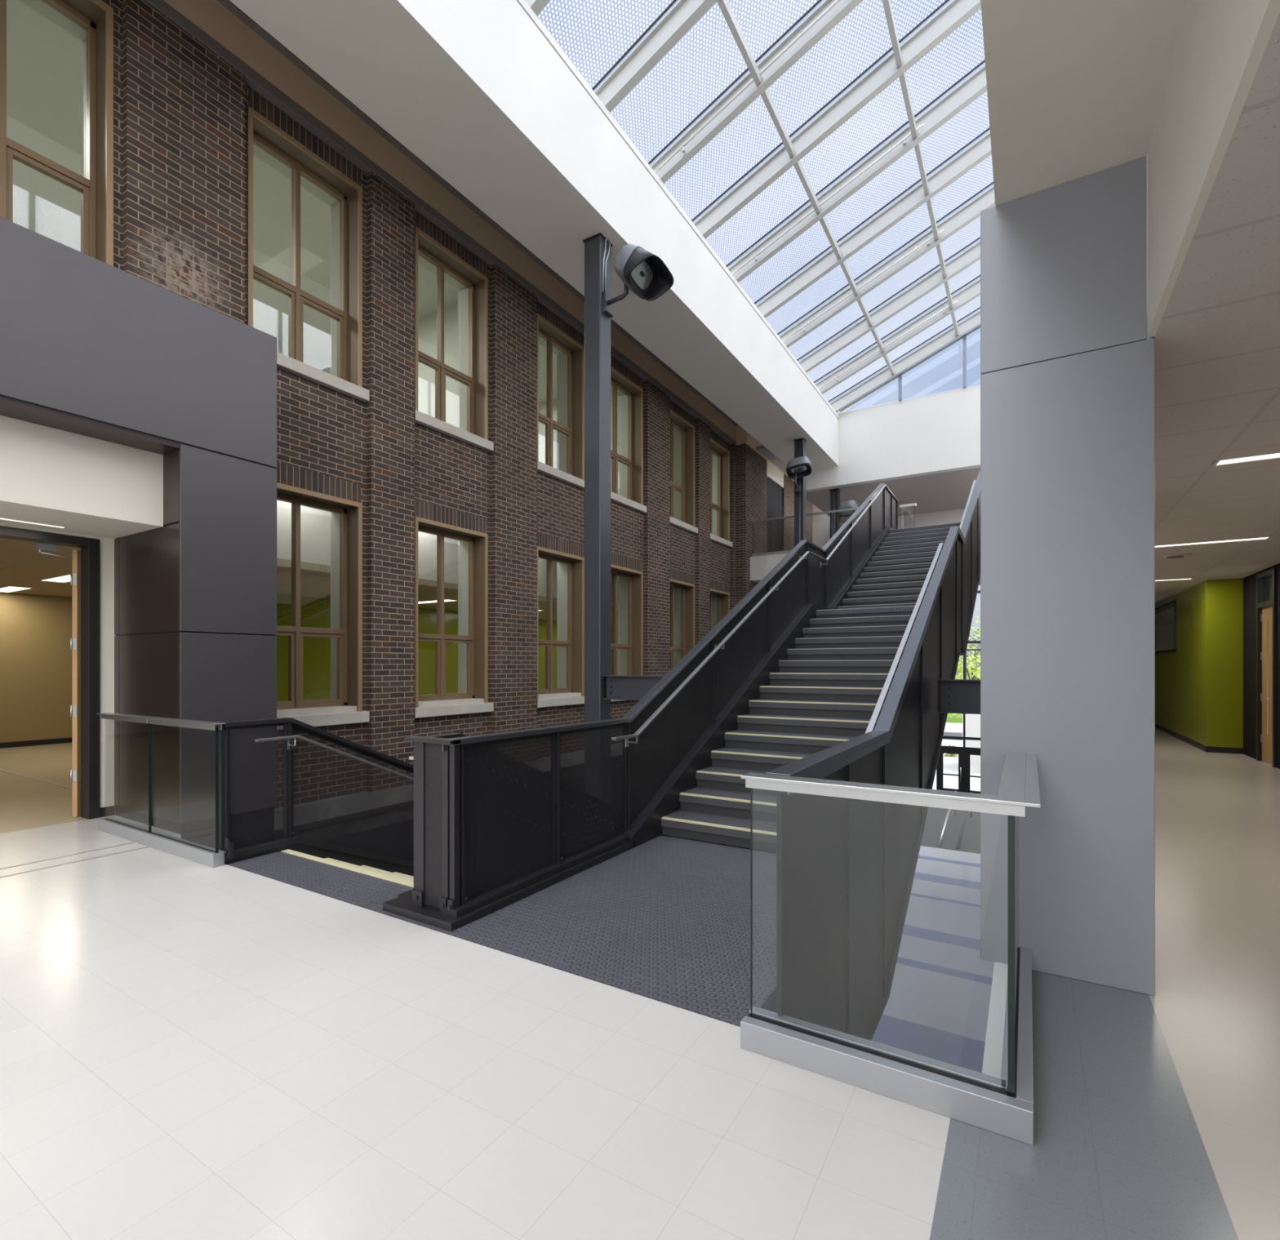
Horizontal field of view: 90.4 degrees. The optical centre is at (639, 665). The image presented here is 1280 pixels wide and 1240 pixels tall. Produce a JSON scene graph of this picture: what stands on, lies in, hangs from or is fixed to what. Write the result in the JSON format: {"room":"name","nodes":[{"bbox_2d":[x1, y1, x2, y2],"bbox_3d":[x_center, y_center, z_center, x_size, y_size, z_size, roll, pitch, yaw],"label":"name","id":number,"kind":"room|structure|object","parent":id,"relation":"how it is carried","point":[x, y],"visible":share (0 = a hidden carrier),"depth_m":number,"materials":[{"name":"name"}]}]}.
{"room":"atrium stairwell","nodes":[
{"label":"atrium stairwell","id":0,"kind":"room"},
{"bbox_2d":[0,523,115,814],"bbox_3d":[-6.894,-0.500,3.974,0.210,4.000,7.600,0,0,31],"label":"wall","id":1,"kind":"structure","parent":0,"point":[107,635],"depth_m":6.34,"materials":[{"name":"white paint"}]},
{"bbox_2d":[0,525,99,819],"bbox_3d":[-5.871,0.125,5.741,0.654,2.750,2.887,0,0,19],"label":"door","id":2,"kind":"structure","parent":1,"relation":"in","point":[85,575],"depth_m":6.26,"materials":[{"name":"brown wood"}]},
{"bbox_2d":[99,805,114,817],"bbox_3d":[-5.319,1.452,6.340,0.012,0.095,0.120,0,0,31],"label":"baseboard","id":3,"kind":"structure","parent":1,"relation":"attached to","point":[107,811],"depth_m":6.34,"materials":[{"name":"black rubber"}]},
{"bbox_2d":[0,414,163,538],"bbox_3d":[-6.582,-1.610,3.257,1.070,0.660,6.700,0,0,31],"label":"ceiling","id":4,"kind":"structure","parent":0,"point":[85,485],"depth_m":5.37,"materials":[{"name":"white paint"}]},
{"bbox_2d":[0,516,66,528],"bbox_3d":[-6.035,-1.276,4.643,0.064,0.008,2.837,0,0,31],"label":"recessed light","id":5,"kind":"object","parent":4,"relation":"in","point":[2,518],"visible":1,"depth_m":5.65,"materials":[{"name":"white paint"}]},
{"bbox_2d":[0,0,617,626],"bbox_3d":[-4.728,-4.125,15.189,8.500,5.550,27.000,0,0,31],"label":"ceiling","id":6,"kind":"structure","parent":0,"point":[45,62],"depth_m":9.26,"materials":[{"name":"tile"}]},
{"bbox_2d":[0,585,33,592],"bbox_3d":[-11.059,-1.344,11.133,1.260,0.012,0.320,0,0,31],"label":"recessed light","id":7,"kind":"object","parent":6,"relation":"in","point":[8,588],"visible":1,"depth_m":11.06,"materials":[{"name":"white paint"}]},
{"bbox_2d":[38,573,70,582],"bbox_3d":[-8.797,-1.344,9.752,1.260,0.012,0.320,0,0,31],"label":"recessed light","id":8,"kind":"object","parent":6,"relation":"in","point":[64,578],"visible":0.63,"depth_m":9.82,"materials":[{"name":"white paint"}]},
{"bbox_2d":[43,574,70,582],"bbox_3d":[-8.797,-1.345,9.752,1.220,0.007,0.280,0,0,31],"label":"diffuser","id":9,"kind":"object","parent":8,"relation":"attached to","point":[64,578],"depth_m":9.82,"materials":[{"name":"white plastic"}]},
{"bbox_2d":[417,600,436,604],"bbox_3d":[-4.467,-1.344,13.272,0.868,0.012,0.388,0,0,31],"label":"recessed light","id":10,"kind":"object","parent":6,"relation":"in","point":[433,601],"depth_m":13.32,"materials":[{"name":"white paint"}]},
{"bbox_2d":[417,600,454,603],"bbox_3d":[-4.328,-1.345,13.234,1.220,0.007,0.280,0,0,31],"label":"diffuser","id":11,"kind":"object","parent":10,"relation":"attached to","point":[428,601],"depth_m":13.16,"materials":[{"name":"white plastic"}]},
{"bbox_2d":[444,599,457,601],"bbox_3d":[-3.893,-1.344,12.961,0.407,0.012,0.329,0,0,31],"label":"recessed light","id":12,"kind":"object","parent":6,"relation":"in","point":[445,600],"depth_m":12.99,"materials":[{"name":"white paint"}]},
{"bbox_2d":[0,302,617,742],"bbox_3d":[-4.792,-2.650,15.228,8.350,8.300,27.200,0,0,31],"label":"wall","id":13,"kind":"structure","parent":0,"point":[36,630],"depth_m":12.24,"materials":[{"name":"green paint"}]},
{"bbox_2d":[0,737,71,748],"bbox_3d":[-6.470,1.450,16.252,4.020,0.100,27.000,0,0,31],"label":"baseboard","id":14,"kind":"structure","parent":13,"relation":"attached to","point":[61,740],"depth_m":11.99,"materials":[{"name":"black rubber"}]},
{"bbox_2d":[0,768,71,789],"bbox_3d":[-8.069,1.498,8.470,4.600,0.003,0.050,0,0,31],"label":"trim","id":15,"kind":"structure","parent":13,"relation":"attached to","point":[2,770],"depth_m":8.41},
{"bbox_2d":[18,0,717,698],"bbox_3d":[-1.563,-2.700,12.553,0.350,8.400,28.200,0,0,31],"label":"window frames","id":16,"kind":"structure","parent":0,"point":[39,6],"depth_m":10.49,"materials":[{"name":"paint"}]},
{"bbox_2d":[102,0,812,871],"bbox_3d":[-1.106,-0.105,12.274,0.720,12.690,28.200,0,0,31],"label":"wall","id":17,"kind":"structure","parent":0,"point":[180,108],"depth_m":8.61,"materials":[{"name":"brick"}]},
{"bbox_2d":[0,0,113,266],"bbox_3d":[-5.468,-4.831,5.484,0.430,2.766,1.520,0,0,31],"label":"window","id":18,"kind":"structure","parent":17,"relation":"in","point":[95,17],"depth_m":5.99,"materials":[{"name":"wood"}]},
{"bbox_2d":[0,217,276,848],"bbox_3d":[-6.216,-0.815,3.531,1.410,5.230,7.550,0,0,31],"label":"portal","id":19,"kind":"object","parent":17,"relation":"attached to","point":[91,347],"visible":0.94,"depth_m":5.79,"materials":[{"name":"grey metal"}]},
{"bbox_2d":[247,106,369,402],"bbox_3d":[-4.097,-4.831,7.731,0.430,2.766,1.520,0,0,31],"label":"window","id":20,"kind":"structure","parent":17,"relation":"in","point":[263,133],"depth_m":7.81,"materials":[{"name":"wood"}]},
{"bbox_2d":[276,482,369,729],"bbox_3d":[-4.097,-0.693,7.731,0.430,2.842,1.520,0,0,31],"label":"window","id":21,"kind":"structure","parent":17,"relation":"in","point":[347,708],"depth_m":8.11,"materials":[{"name":"wood"}]},
{"bbox_2d":[414,226,493,452],"bbox_3d":[-2.924,-4.831,9.652,0.430,2.766,1.520,0,0,31],"label":"window","id":22,"kind":"structure","parent":17,"relation":"in","point":[445,260],"depth_m":9.86,"materials":[{"name":"wood"}]},
{"bbox_2d":[414,515,493,718],"bbox_3d":[-2.924,-0.693,9.652,0.430,2.842,1.520,0,0,31],"label":"window","id":23,"kind":"structure","parent":17,"relation":"in","point":[475,700],"depth_m":9.91,"materials":[{"name":"wood"}]},
{"bbox_2d":[145,0,794,481],"bbox_3d":[-1.085,-7.050,12.261,0.770,1.200,28.200,0,0,31],"label":"trim","id":24,"kind":"structure","parent":17,"relation":"attached to","point":[268,68],"depth_m":8.55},
{"bbox_2d":[537,546,584,707],"bbox_3d":[-1.574,-0.693,11.863,0.430,2.842,1.520,0,0,31],"label":"window","id":25,"kind":"structure","parent":17,"relation":"in","point":[574,693],"depth_m":12.26,"materials":[{"name":"wood"}]},
{"bbox_2d":[537,313,584,489],"bbox_3d":[-1.574,-4.831,11.863,0.430,2.766,1.520,0,0,31],"label":"window","id":26,"kind":"structure","parent":17,"relation":"in","point":[575,351],"depth_m":12.21,"materials":[{"name":"wood"}]},
{"bbox_2d":[610,564,643,701],"bbox_3d":[-0.423,-0.693,13.749,0.430,2.842,1.520,0,0,31],"label":"window","id":27,"kind":"structure","parent":17,"relation":"in","point":[634,647],"depth_m":14.27,"materials":[{"name":"wood"}]},
{"bbox_2d":[610,366,646,513],"bbox_3d":[-0.423,-4.831,13.749,0.430,2.766,1.520,0,0,31],"label":"window","id":28,"kind":"structure","parent":17,"relation":"in","point":[634,462],"depth_m":14.24,"materials":[{"name":"wood"}]},
{"bbox_2d":[670,578,694,671],"bbox_3d":[0.932,-0.693,15.969,0.430,2.842,1.520,0,0,31],"label":"window","id":29,"kind":"structure","parent":17,"relation":"in","point":[687,588],"depth_m":16.48,"materials":[{"name":"wood"}]},
{"bbox_2d":[670,408,697,533],"bbox_3d":[0.932,-4.831,15.969,0.430,2.766,1.520,0,0,31],"label":"window","id":30,"kind":"structure","parent":17,"relation":"in","point":[686,522],"depth_m":16.47,"materials":[{"name":"wood"}]},
{"bbox_2d":[710,588,729,630],"bbox_3d":[2.108,-0.693,17.895,0.430,2.842,1.520,0,0,31],"label":"window","id":31,"kind":"structure","parent":17,"relation":"in","point":[723,597],"depth_m":18.42,"materials":[{"name":"wood"}]},
{"bbox_2d":[710,437,732,547],"bbox_3d":[2.108,-4.831,17.895,0.430,2.766,1.520,0,0,31],"label":"window","id":32,"kind":"structure","parent":17,"relation":"in","point":[722,508],"depth_m":18.41,"materials":[{"name":"wood"}]},
{"bbox_2d":[229,0,838,470],"bbox_3d":[-0.146,-6.845,11.805,3.048,1.910,28.000,0,0,31],"label":"ceiling","id":33,"kind":"structure","parent":0,"point":[481,92],"depth_m":7.81,"materials":[{"name":"paint"}]},
{"bbox_2d":[524,0,995,412],"bbox_3d":[1.743,-8.484,7.989,5.150,2.538,22.245,0,0,31],"label":"skylight","id":34,"kind":"object","parent":33,"relation":"in","point":[679,16],"visible":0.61,"depth_m":10.85,"materials":[{"name":"white metal"}]},
{"bbox_2d":[654,0,839,173],"bbox_3d":[1.662,-8.177,8.822,3.456,1.420,0.120,0,0,31],"label":"pipe","id":35,"kind":"object","parent":34,"relation":"hanging from","point":[836,2],"visible":0.86,"depth_m":8.89,"materials":[{"name":"white metal"}]},
{"bbox_2d":[731,124,924,275],"bbox_3d":[3.199,-8.177,11.339,3.456,1.420,0.120,0,0,31],"label":"pipe","id":36,"kind":"object","parent":34,"relation":"hanging from","point":[904,143],"visible":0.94,"depth_m":11.18,"materials":[{"name":"white metal"}]},
{"bbox_2d":[782,229,944,342],"bbox_3d":[4.736,-8.177,13.857,3.456,1.420,0.120,0,0,31],"label":"beam","id":37,"kind":"structure","parent":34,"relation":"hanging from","point":[943,230],"depth_m":13.71,"materials":[{"name":"white metal"}]},
{"bbox_2d":[818,300,958,389],"bbox_3d":[6.273,-8.177,16.375,3.456,1.420,0.120,0,0,31],"label":"beam","id":38,"kind":"structure","parent":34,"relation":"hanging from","point":[944,308],"depth_m":16.23,"materials":[{"name":"white metal"}]},
{"bbox_2d":[0,727,1279,1239],"bbox_3d":[0.705,1.675,13.629,19.400,0.350,36.000,0,0,31],"label":"floor","id":39,"kind":"structure","parent":0,"point":[256,1048],"depth_m":2.38,"materials":[{"name":"white tile"}]},
{"bbox_2d":[0,842,134,869],"bbox_3d":[-5.952,1.498,2.676,0.030,0.003,6.365,0,0,31],"label":"trim","id":40,"kind":"structure","parent":39,"relation":"on","point":[130,842],"depth_m":5.01,"materials":[{"name":"grey metal"}]},
{"bbox_2d":[0,846,147,878],"bbox_3d":[-5.735,1.498,2.543,0.030,0.003,6.365,0,0,31],"label":"trim","id":41,"kind":"structure","parent":39,"relation":"on","point":[145,846],"depth_m":4.84,"materials":[{"name":"grey metal"}]},
{"bbox_2d":[96,712,225,867],"bbox_3d":[-4.040,0.965,5.290,2.090,1.070,0.100,0,0,31],"label":"guard","id":42,"kind":"object","parent":39,"relation":"on","point":[206,855],"visible":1,"depth_m":5.14,"materials":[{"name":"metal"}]},
{"bbox_2d":[224,843,484,898],"bbox_3d":[-0.654,2.517,7.119,1.935,2.134,6.530,0,0,31],"label":"staircase","id":43,"kind":"structure","parent":39,"relation":"attached to","point":[398,873],"depth_m":5.32,"materials":[{"name":"rubber"}]},
{"bbox_2d":[218,717,573,883],"bbox_3d":[-2.022,1.777,6.628,0.160,2.699,4.307,0,0,31],"label":"balustrade","id":44,"kind":"object","parent":43,"relation":"on","point":[225,845],"visible":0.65,"depth_m":5.34,"materials":[{"name":"metal"}]},
{"bbox_2d":[408,733,677,897],"bbox_3d":[-0.314,1.805,5.689,0.145,2.724,4.124,0,0,31],"label":"balustrade","id":45,"kind":"object","parent":43,"relation":"attached to","point":[449,735],"visible":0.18,"depth_m":4.64,"materials":[{"name":"metal"}]},
{"bbox_2d":[473,522,960,919],"bbox_3d":[3.579,-0.736,9.534,2.015,5.108,14.605,0,0,31],"label":"staircase","id":46,"kind":"structure","parent":39,"relation":"on","point":[820,689],"depth_m":7.08,"materials":[{"name":"rubber"}]},
{"bbox_2d":[382,483,897,931],"bbox_3d":[2.563,-1.373,10.056,0.655,5.747,14.827,0,0,31],"label":"balustrade","id":47,"kind":"object","parent":46,"relation":"on","point":[730,655],"visible":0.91,"depth_m":4.82,"materials":[{"name":"metal"}]},
{"bbox_2d":[760,470,980,1040],"bbox_3d":[4.390,-0.974,8.905,0.187,6.547,14.887,0,0,31],"label":"balustrade","id":48,"kind":"object","parent":46,"relation":"attached to","point":[846,868],"visible":0.84,"depth_m":3.92,"materials":[{"name":"metal"}]},
{"bbox_2d":[740,751,1040,1145],"bbox_3d":[1.170,0.965,2.809,0.999,1.070,1.345,0,0,31],"label":"guard","id":49,"kind":"object","parent":39,"relation":"on","point":[1004,1105],"visible":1,"depth_m":2.24,"materials":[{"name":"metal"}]},
{"bbox_2d":[982,962,1008,1078],"bbox_3d":[1.528,1.673,2.670,0.115,0.354,1.210,0,0,31],"label":"trim","id":50,"kind":"structure","parent":39,"relation":"on","point":[993,1054],"depth_m":2.65,"materials":[{"name":"white paint"}]},
{"bbox_2d":[980,155,1155,995],"bbox_3d":[3.165,-0.415,4.910,0.700,3.830,4.320,0,0,31],"label":"column","id":51,"kind":"structure","parent":39,"relation":"on","point":[1068,358],"depth_m":3.05,"materials":[{"name":"grey paint"}]},
{"bbox_2d":[937,679,980,714],"bbox_3d":[3.344,0.309,6.435,0.582,0.342,0.180,0,0,31],"label":"steel beam","id":52,"kind":"structure","parent":51,"relation":"attached to","point":[954,695],"depth_m":6.47,"materials":[{"name":"grey metal"}]},
{"bbox_2d":[750,545,980,585],"bbox_3d":[8.846,-2.865,18.137,10.200,0.690,7.820,0,0,31],"label":"wall","id":53,"kind":"structure","parent":0,"point":[760,566],"depth_m":18.51,"materials":[{"name":"white paint"}]},
{"bbox_2d":[751,506,878,556],"bbox_3d":[5.004,-3.743,17.677,3.980,1.065,0.090,0,0,31],"label":"guard","id":54,"kind":"object","parent":53,"relation":"on","point":[851,508],"visible":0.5,"depth_m":18.21,"materials":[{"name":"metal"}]},
{"bbox_2d":[829,488,840,538],"bbox_3d":[5.894,-4.265,19.213,0.400,2.110,0.400,0,0,31],"label":"steel column","id":55,"kind":"structure","parent":53,"relation":"on","point":[834,493],"depth_m":19.18,"materials":[{"name":"metal"}]},
{"bbox_2d":[838,499,860,520],"bbox_3d":[6.159,-4.621,18.731,0.720,0.442,0.666,0,0,31],"label":"floodlight","id":56,"kind":"object","parent":55,"relation":"attached to","point":[850,504],"visible":0.7,"depth_m":18.52,"materials":[{"name":"grey paint"}]},
{"bbox_2d":[899,502,916,507],"bbox_3d":[7.061,-3.735,16.749,0.400,1.050,0.090,0,0,31],"label":"guard","id":57,"kind":"object","parent":53,"relation":"on","point":[914,504],"visible":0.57,"depth_m":16.73,"materials":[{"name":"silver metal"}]},
{"bbox_2d":[755,445,980,546],"bbox_3d":[9.104,-4.880,19.134,10.800,3.340,6.150,0,0,31],"label":"ceiling","id":58,"kind":"structure","parent":0,"point":[941,498],"depth_m":20.16,"materials":[{"name":"paint"}]},
{"bbox_2d":[805,384,980,492],"bbox_3d":[8.758,-6.375,17.061,9.230,2.110,0.250,0,0,31],"label":"wall","id":59,"kind":"structure","parent":0,"point":[939,433],"depth_m":17.73,"materials":[{"name":"white paint"}]},
{"bbox_2d":[840,325,980,412],"bbox_3d":[7.836,-8.586,17.442,4.600,2.311,0.080,0,0,31],"label":"window","id":60,"kind":"structure","parent":59,"relation":"in","point":[964,337],"depth_m":17.25,"materials":[{"name":"white metal"}]},
{"bbox_2d":[871,806,994,1073],"bbox_3d":[7.215,6.369,15.513,11.850,0.262,32.000,0,0,31],"label":"floor","id":61,"kind":"structure","parent":0,"point":[937,1007],"depth_m":13.43,"materials":[{"name":"plastic"}]},
{"bbox_2d":[582,232,613,841],"bbox_3d":[-0.587,0.172,8.835,0.430,12.136,0.430,0,0,31],"label":"steel column","id":62,"kind":"structure","parent":61,"relation":"on","point":[597,246],"depth_m":8.73,"materials":[{"name":"metal"}]},
{"bbox_2d":[602,244,673,317],"bbox_3d":[-0.085,-5.157,8.428,1.010,0.625,0.699,0,0,31],"label":"floodlight","id":63,"kind":"object","parent":62,"relation":"attached to","point":[642,272],"visible":1,"depth_m":8.37,"materials":[{"name":"grey paint"}]},
{"bbox_2d":[602,675,698,701],"bbox_3d":[0.390,0.291,8.238,2.019,0.327,0.180,0,0,31],"label":"steel beam","id":64,"kind":"structure","parent":62,"relation":"attached to","point":[625,687],"depth_m":8.57,"materials":[{"name":"grey metal"}]},
{"bbox_2d":[793,437,806,604],"bbox_3d":[4.176,0.175,16.571,0.400,12.130,0.400,0,0,31],"label":"steel column","id":65,"kind":"structure","parent":61,"relation":"on","point":[800,443],"depth_m":16.55,"materials":[{"name":"metal"}]},
{"bbox_2d":[786,456,812,492],"bbox_3d":[4.068,-4.907,16.198,0.629,0.814,0.490,0,0,31],"label":"floodlight","id":66,"kind":"object","parent":65,"relation":"attached to","point":[799,467],"visible":1,"depth_m":16.14,"materials":[{"name":"grey paint"}]},
{"bbox_2d":[937,791,956,846],"bbox_3d":[11.768,5.745,24.256,0.100,1.088,5.391,0,0,32],"label":"handrail","id":67,"kind":"object","parent":61,"relation":"on","point":[949,810],"visible":0.59,"depth_m":23.21,"materials":[{"name":"silver metal"}]},
{"bbox_2d":[936,590,980,793],"bbox_3d":[15.222,0.470,29.348,9.880,11.580,0.160,0,0,31],"label":"window","id":68,"kind":"structure","parent":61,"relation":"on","point":[964,753],"depth_m":29.48,"materials":[{"name":"black metal"}]},
{"bbox_2d":[955,791,972,848],"bbox_3d":[12.254,5.745,23.959,0.100,1.088,5.391,0,0,32],"label":"handrail","id":69,"kind":"object","parent":61,"relation":"on","point":[957,846],"visible":0.56,"depth_m":22.92,"materials":[{"name":"metal"}]},
{"bbox_2d":[980,0,1279,337],"bbox_3d":[5.361,-2.600,8.444,0.634,2.200,28.000,0,0,31],"label":"ceiling","id":70,"kind":"structure","parent":0,"point":[1076,89],"depth_m":2.42,"materials":[{"name":"paint"}]},
{"bbox_2d":[1168,614,1173,649],"bbox_3d":[13.127,0.000,14.306,1.900,3.000,10.100,0,0,31],"label":"wall","id":71,"kind":"structure","parent":0,"point":[1171,637],"depth_m":18.62,"materials":[{"name":"white paint"}]},
{"bbox_2d":[1155,577,1243,748],"bbox_3d":[13.222,0.000,18.114,2.309,3.000,15.565,0,0,30],"label":"wall","id":72,"kind":"structure","parent":0,"point":[1199,685],"depth_m":11.21,"materials":[{"name":"paint"}]},
{"bbox_2d":[1155,599,1176,653],"bbox_3d":[12.308,-0.850,14.922,0.180,1.100,3.700,0,0,31],"label":"window","id":73,"kind":"structure","parent":72,"relation":"in","point":[1162,612],"depth_m":14.83,"materials":[{"name":"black glass"}]},
{"bbox_2d":[1155,723,1243,754],"bbox_3d":[14.082,1.450,17.523,0.482,0.100,15.412,0,0,31],"label":"baseboard","id":74,"kind":"structure","parent":72,"relation":"attached to","point":[1206,748],"depth_m":11.32,"materials":[{"name":"black rubber"}]},
{"bbox_2d":[1146,12,1279,614],"bbox_3d":[10.398,-1.550,8.883,7.507,0.100,34.000,0,0,31],"label":"ceiling","id":75,"kind":"structure","parent":0,"point":[1217,336],"depth_m":3.29,"materials":[{"name":"paint"}]},
{"bbox_2d":[1155,577,1193,581],"bbox_3d":[8.904,-1.494,11.160,1.230,0.012,0.170,0,0,31],"label":"recessed light","id":76,"kind":"object","parent":75,"relation":"in","point":[1179,579],"visible":0.41,"depth_m":10.95,"materials":[{"name":"white paint"}]},
{"bbox_2d":[1155,578,1189,581],"bbox_3d":[8.904,-1.496,11.160,1.190,0.007,0.130,0,0,31],"label":"diffuser","id":77,"kind":"object","parent":76,"relation":"attached to","point":[1164,580],"depth_m":10.99,"materials":[{"name":"white plastic"}]},
{"bbox_2d":[1159,553,1191,559],"bbox_3d":[7.274,-1.488,8.634,0.336,0.025,0.336,0,0,31],"label":"ceiling vent","id":78,"kind":"object","parent":75,"relation":"in","point":[1177,555],"visible":1,"depth_m":8.58,"materials":[{"name":"metal"}]},
{"bbox_2d":[1155,535,1272,547],"bbox_3d":[6.794,-1.494,7.703,1.230,0.012,0.170,0,0,31],"label":"recessed light","id":79,"kind":"object","parent":75,"relation":"in","point":[1269,536],"visible":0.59,"depth_m":7.62,"materials":[{"name":"white paint"}]},
{"bbox_2d":[1211,450,1279,466],"bbox_3d":[4.746,-1.494,4.349,1.230,0.012,0.170,0,0,31],"label":"recessed light","id":80,"kind":"object","parent":75,"relation":"in","point":[1273,455],"visible":1,"depth_m":4.57,"materials":[{"name":"white paint"}]},
{"bbox_2d":[1217,453,1279,464],"bbox_3d":[4.746,-1.496,4.349,1.190,0.007,0.130,0,0,31],"label":"diffuser","id":81,"kind":"object","parent":80,"relation":"attached to","point":[1260,456],"depth_m":4.57,"materials":[{"name":"white plastic"}]},
{"bbox_2d":[1243,563,1279,768],"bbox_3d":[8.632,0.000,7.970,0.170,3.000,6.600,0,0,31],"label":"wall","id":82,"kind":"structure","parent":0,"point":[1250,581],"depth_m":10.41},
{"bbox_2d":[1256,567,1276,768],"bbox_3d":[9.649,0.025,9.704,0.200,2.950,0.860,0,0,31],"label":"door","id":83,"kind":"structure","parent":82,"relation":"in","point":[1266,610],"depth_m":9.83,"materials":[{"name":"brown wood"}]},
{"label":"outside","id":84,"kind":"structure","parent":0,"visible":0},
{"bbox_2d":[932,713,980,791],"bbox_3d":[37.271,6.200,61.052,80.000,1.000,76.940,0,0,31],"label":"ground","id":85,"kind":"structure","parent":84,"point":[953,726],"depth_m":41.92,"materials":[{"name":"white concrete"}]},
{"bbox_2d":[945,745,957,756],"bbox_3d":[21.595,5.984,44.192,0.949,1.079,1.067,0,0,-23],"label":"shrub","id":86,"kind":"object","parent":85,"relation":"on","point":[946,754],"visible":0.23,"depth_m":44.06,"materials":[{"name":"green plant"}]},
{"bbox_2d":[951,644,980,717],"bbox_3d":[24.844,2.187,46.414,6.664,8.135,7.104,0,0,31],"label":"tree","id":87,"kind":"object","parent":85,"relation":"on","point":[972,671],"visible":0.1,"depth_m":45.85,"materials":[{"name":"green plant"}]},
{"bbox_2d":[955,655,977,679],"bbox_3d":[24.742,1.642,57.048,8.923,9.223,8.022,0,0,8],"label":"tree","id":88,"kind":"object","parent":85,"relation":"on","point":[957,673],"visible":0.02,"depth_m":54.60,"materials":[{"name":"green plant"}]},
{"bbox_2d":[955,615,980,679],"bbox_3d":[43.864,-0.533,80.939,13.433,13.571,11.033,0,0,31],"label":"tree","id":89,"kind":"object","parent":85,"relation":"on","point":[978,617],"visible":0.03,"depth_m":80.94,"materials":[{"name":"green plant"}]},
{"bbox_2d":[958,628,980,675],"bbox_3d":[34.498,0.473,58.808,10.306,11.560,8.128,0,0,31],"label":"tree","id":90,"kind":"object","parent":85,"relation":"on","point":[975,632],"visible":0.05,"depth_m":59.74,"materials":[{"name":"green plant"}]},
{"bbox_2d":[962,713,980,773],"bbox_3d":[24.079,3.790,36.851,9.300,4.980,4.000,0,0,31],"label":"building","id":91,"kind":"structure","parent":85,"relation":"on","point":[972,721],"depth_m":37.27,"materials":[{"name":"white"}]},
{"bbox_2d":[965,648,980,679],"bbox_3d":[22.700,0.150,35.456,8.200,2.300,0.080,0,0,31],"label":"iron railing","id":92,"kind":"object","parent":91,"relation":"on","point":[966,649],"visible":0.02,"depth_m":37.50,"materials":[{"name":"black metal"}]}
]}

